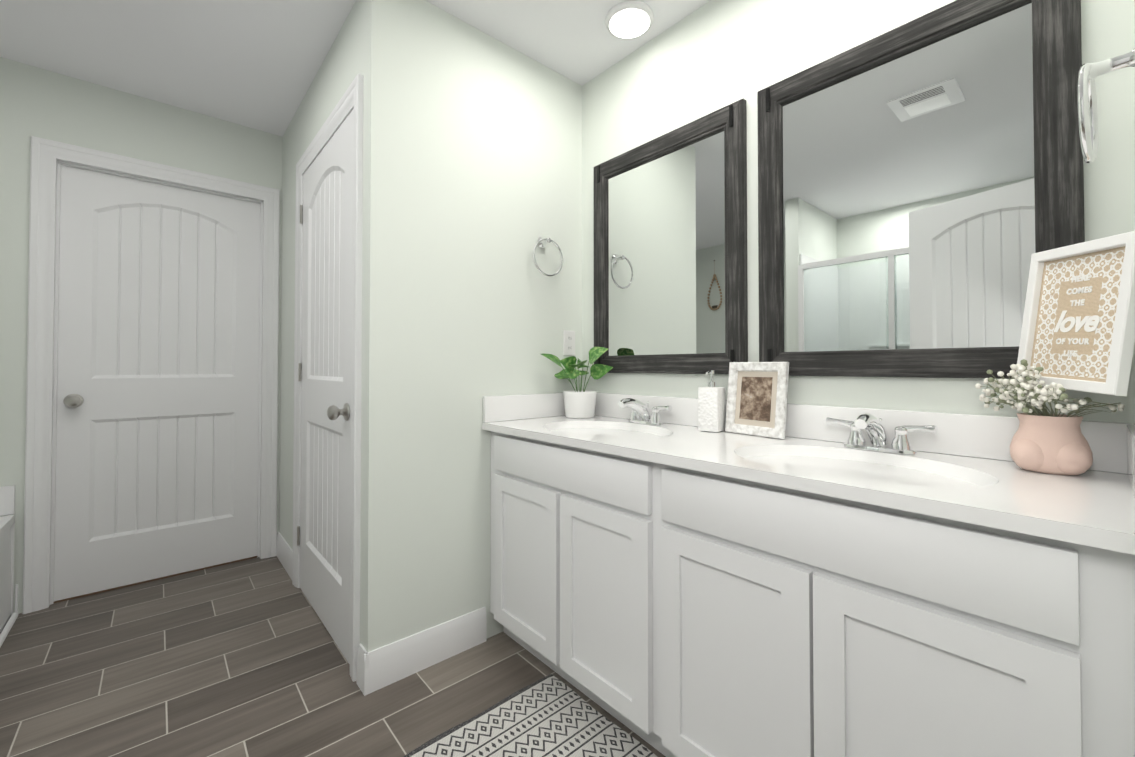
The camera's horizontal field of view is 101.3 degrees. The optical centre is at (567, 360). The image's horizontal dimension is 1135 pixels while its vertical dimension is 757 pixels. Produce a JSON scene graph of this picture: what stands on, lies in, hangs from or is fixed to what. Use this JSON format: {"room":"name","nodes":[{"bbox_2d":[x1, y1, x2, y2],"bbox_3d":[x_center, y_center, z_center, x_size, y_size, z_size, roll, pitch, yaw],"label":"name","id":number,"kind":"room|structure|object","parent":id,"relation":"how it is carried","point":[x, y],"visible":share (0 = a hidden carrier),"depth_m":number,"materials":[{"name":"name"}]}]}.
{"room":"bathroom","nodes":[
{"label":"bathroom","id":0,"kind":"room"},
{"bbox_2d":[0,57,282,613],"bbox_3d":[-2.186,-0.100,2.319,3.250,2.430,0.100,1,-1,-41],"label":"wall","id":1,"kind":"structure","parent":0,"point":[44,104],"depth_m":2.13,"materials":[{"name":"white paint"}]},
{"bbox_2d":[0,485,14,515],"bbox_3d":[-2.845,0.603,1.651,1.152,0.124,0.013,1,-1,-41],"label":"trim","id":2,"kind":"structure","parent":1,"relation":"attached to","point":[7,500],"depth_m":2.01,"materials":[{"name":"white"}]},
{"bbox_2d":[23,136,279,613],"bbox_3d":[-2.063,0.062,2.410,0.955,2.109,0.121,1,-1,-41],"label":"door frame","id":3,"kind":"structure","parent":1,"relation":"attached to","point":[48,158],"depth_m":2.13,"materials":[{"name":"white wood"}]},
{"bbox_2d":[54,165,259,600],"bbox_3d":[-2.053,0.098,2.397,0.800,2.026,0.103,1,-1,-41],"label":"bedroom door","id":4,"kind":"structure","parent":1,"relation":"in","point":[157,394],"depth_m":2.37,"materials":[{"name":"white wood"}]},
{"bbox_2d":[279,0,361,549],"bbox_3d":[-1.163,-0.101,2.208,0.100,2.430,1.417,1,-1,-41],"label":"wall","id":5,"kind":"structure","parent":0,"point":[339,70],"depth_m":2.46,"materials":[{"name":"white paint"}]},
{"bbox_2d":[276,532,292,579],"bbox_3d":[-1.524,1.053,2.516,0.014,0.130,0.454,1,-1,-41],"label":"baseboard","id":6,"kind":"structure","parent":5,"relation":"attached to","point":[284,554],"depth_m":2.50,"materials":[{"name":"white wood"}]},
{"bbox_2d":[297,110,352,664],"bbox_3d":[-1.062,0.091,1.984,0.103,2.026,0.826,1,-1,-41],"label":"closet door","id":7,"kind":"structure","parent":5,"relation":"in","point":[324,378],"depth_m":1.96,"materials":[{"name":"white wood"}]},
{"bbox_2d":[292,74,362,681],"bbox_3d":[-1.010,0.057,2.017,0.121,2.109,0.968,1,-1,-41],"label":"door frame","id":8,"kind":"structure","parent":5,"relation":"attached to","point":[352,99],"depth_m":1.64,"materials":[{"name":"white wood"}]},
{"bbox_2d":[0,556,665,756],"bbox_3d":[-0.632,1.120,0.609,3.750,0.060,5.093,1,-1,-41],"label":"floor","id":9,"kind":"structure","parent":0,"point":[245,658],"depth_m":1.60,"materials":[{"name":"brown tile"}]},
{"bbox_2d":[0,514,17,646],"bbox_3d":[-2.361,0.877,1.097,1.188,0.440,1.451,1,-1,-41],"label":"bathtub","id":10,"kind":"object","parent":9,"relation":"on","point":[8,617],"visible":1,"depth_m":1.95,"materials":[{"name":"white plastic"}]},
{"bbox_2d":[53,556,256,602],"bbox_3d":[-2.075,1.114,2.408,0.801,0.005,0.055,1,-1,-41],"label":"threshold strip","id":11,"kind":"object","parent":9,"relation":"on","point":[151,580],"visible":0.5,"depth_m":2.35,"materials":[{"name":"brown wood"}]},
{"bbox_2d":[403,674,656,756],"bbox_3d":[0.067,1.090,0.907,0.778,0.008,1.271,1,-1,-41],"label":"rug","id":12,"kind":"object","parent":9,"relation":"on","point":[550,715],"visible":1,"depth_m":1.37,"materials":[{"name":"white fabric"}]},
{"bbox_2d":[482,393,1134,756],"bbox_3d":[0.417,0.619,1.394,0.544,0.965,1.672,1,-1,-41],"label":"bathroom vanity","id":13,"kind":"object","parent":9,"relation":"on","point":[677,583],"visible":0.94,"depth_m":0.99,"materials":[{"name":"white wood"}]},
{"bbox_2d":[541,347,612,417],"bbox_3d":[0.027,0.095,1.994,0.271,0.307,0.248,1,-1,-41],"label":"pothos plant","id":14,"kind":"object","parent":13,"relation":"on","point":[579,403],"visible":1,"depth_m":2.00,"materials":[{"name":"green plant"}]},
{"bbox_2d":[619,398,671,424],"bbox_3d":[0.261,0.194,1.780,0.173,0.103,0.249,1,-1,-41],"label":"faucet","id":15,"kind":"object","parent":13,"relation":"on","point":[640,409],"visible":1,"depth_m":1.77,"materials":[{"name":"silver metal"}]},
{"bbox_2d":[698,370,725,431],"bbox_3d":[0.496,0.139,1.604,0.072,0.208,0.077,-1,-1,41],"label":"soap dispenser","id":16,"kind":"object","parent":13,"relation":"on","point":[711,407],"visible":0.98,"depth_m":1.58,"materials":[{"name":"white ceramic"}]},
{"bbox_2d":[725,362,788,438],"bbox_3d":[0.608,0.124,1.506,0.043,0.236,0.207,1,-1,-34],"label":"photo frame","id":17,"kind":"object","parent":13,"relation":"on","point":[757,393],"visible":0.98,"depth_m":1.50,"materials":[{"name":"beige"}]},
{"bbox_2d":[826,413,937,454],"bbox_3d":[0.778,0.185,1.192,0.173,0.103,0.249,1,-1,-41],"label":"faucet","id":18,"kind":"object","parent":13,"relation":"on","point":[874,427],"visible":1,"depth_m":1.19,"materials":[{"name":"silver metal"}]},
{"bbox_2d":[975,359,1124,474],"bbox_3d":[0.985,0.116,0.968,0.186,0.236,0.224,1,-1,-41],"label":"vase","id":19,"kind":"object","parent":13,"relation":"on","point":[1044,441],"visible":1,"depth_m":0.95,"materials":[{"name":"pink ceramic"}]},
{"bbox_2d":[0,0,710,136],"bbox_3d":[-0.632,-1.369,0.646,3.750,0.060,5.093,1,-1,-41],"label":"ceiling","id":20,"kind":"structure","parent":0,"point":[255,64],"depth_m":1.92,"materials":[{"name":"white paint"}]},
{"bbox_2d":[605,1,653,38],"bbox_3d":[0.240,-1.311,1.804,0.188,0.022,0.188,1,-1,-41],"label":"recessed light","id":21,"kind":"object","parent":20,"relation":"in","point":[629,19],"visible":1,"depth_m":1.78,"materials":[{"name":"white"}]},
{"bbox_2d":[360,0,581,651],"bbox_3d":[-0.332,-0.105,1.929,0.980,2.430,0.100,1,-1,-41],"label":"wall","id":22,"kind":"structure","parent":0,"point":[472,164],"depth_m":1.76,"materials":[{"name":"white paint"}]},
{"bbox_2d":[356,607,486,695],"bbox_3d":[-0.504,1.041,1.696,0.464,0.130,0.031,1,-1,-41],"label":"baseboard","id":23,"kind":"structure","parent":22,"relation":"attached to","point":[386,665],"depth_m":1.66,"materials":[{"name":"white wood"}]},
{"bbox_2d":[533,237,562,276],"bbox_3d":[-0.097,-0.453,2.032,0.166,0.183,0.059,1,-1,-41],"label":"towel ring","id":24,"kind":"object","parent":22,"relation":"attached to","point":[542,242],"visible":1,"depth_m":2.02,"materials":[{"name":"silver metal"}]},
{"bbox_2d":[563,330,574,355],"bbox_3d":[0.009,-0.080,2.155,0.070,0.115,0.007,1,-1,-41],"label":"electrical outlet plate","id":25,"kind":"object","parent":22,"relation":"attached to","point":[568,342],"visible":1,"depth_m":2.15,"materials":[{"name":"white plastic"}]},
{"bbox_2d":[582,0,1134,423],"bbox_3d":[0.160,-0.102,2.189,0.100,2.430,3.393,1,-1,-41],"label":"wall","id":26,"kind":"structure","parent":0,"point":[711,56],"depth_m":1.54,"materials":[{"name":"white paint"}]},
{"bbox_2d":[594,98,747,373],"bbox_3d":[0.364,-0.418,1.857,0.034,0.942,0.725,1,-1,-41],"label":"mirror","id":27,"kind":"object","parent":26,"relation":"attached to","point":[670,258],"visible":0.85,"depth_m":1.80,"materials":[{"name":"brown wood"}]},
{"bbox_2d":[757,0,1084,378],"bbox_3d":[0.875,-0.426,1.276,0.034,0.944,0.722,1,-1,-41],"label":"mirror","id":28,"kind":"object","parent":26,"relation":"attached to","point":[920,190],"visible":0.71,"depth_m":1.22,"materials":[{"name":"brown wood"}]},
{"bbox_3d":[-0.011,-0.136,-0.154,3.250,2.430,0.100,1,-1,-41],"label":"wall","id":29,"kind":"structure","parent":0,"visible":0},
{"bbox_2d":[1016,231,1134,395],"bbox_3d":[0.998,-0.086,0.919,0.018,0.287,0.233,5,4,10],"label":"love sign","id":30,"kind":"object","parent":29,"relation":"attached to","point":[1078,330],"visible":1,"depth_m":0.90,"materials":[{"name":"white wood"}]},
{"bbox_2d":[1078,49,1134,162],"bbox_3d":[0.850,-0.402,0.725,0.153,0.170,0.072,1,-1,-41],"label":"towel ring","id":31,"kind":"object","parent":29,"relation":"attached to","point":[1089,73],"visible":1,"depth_m":0.72,"materials":[{"name":"silver metal"}]}
]}

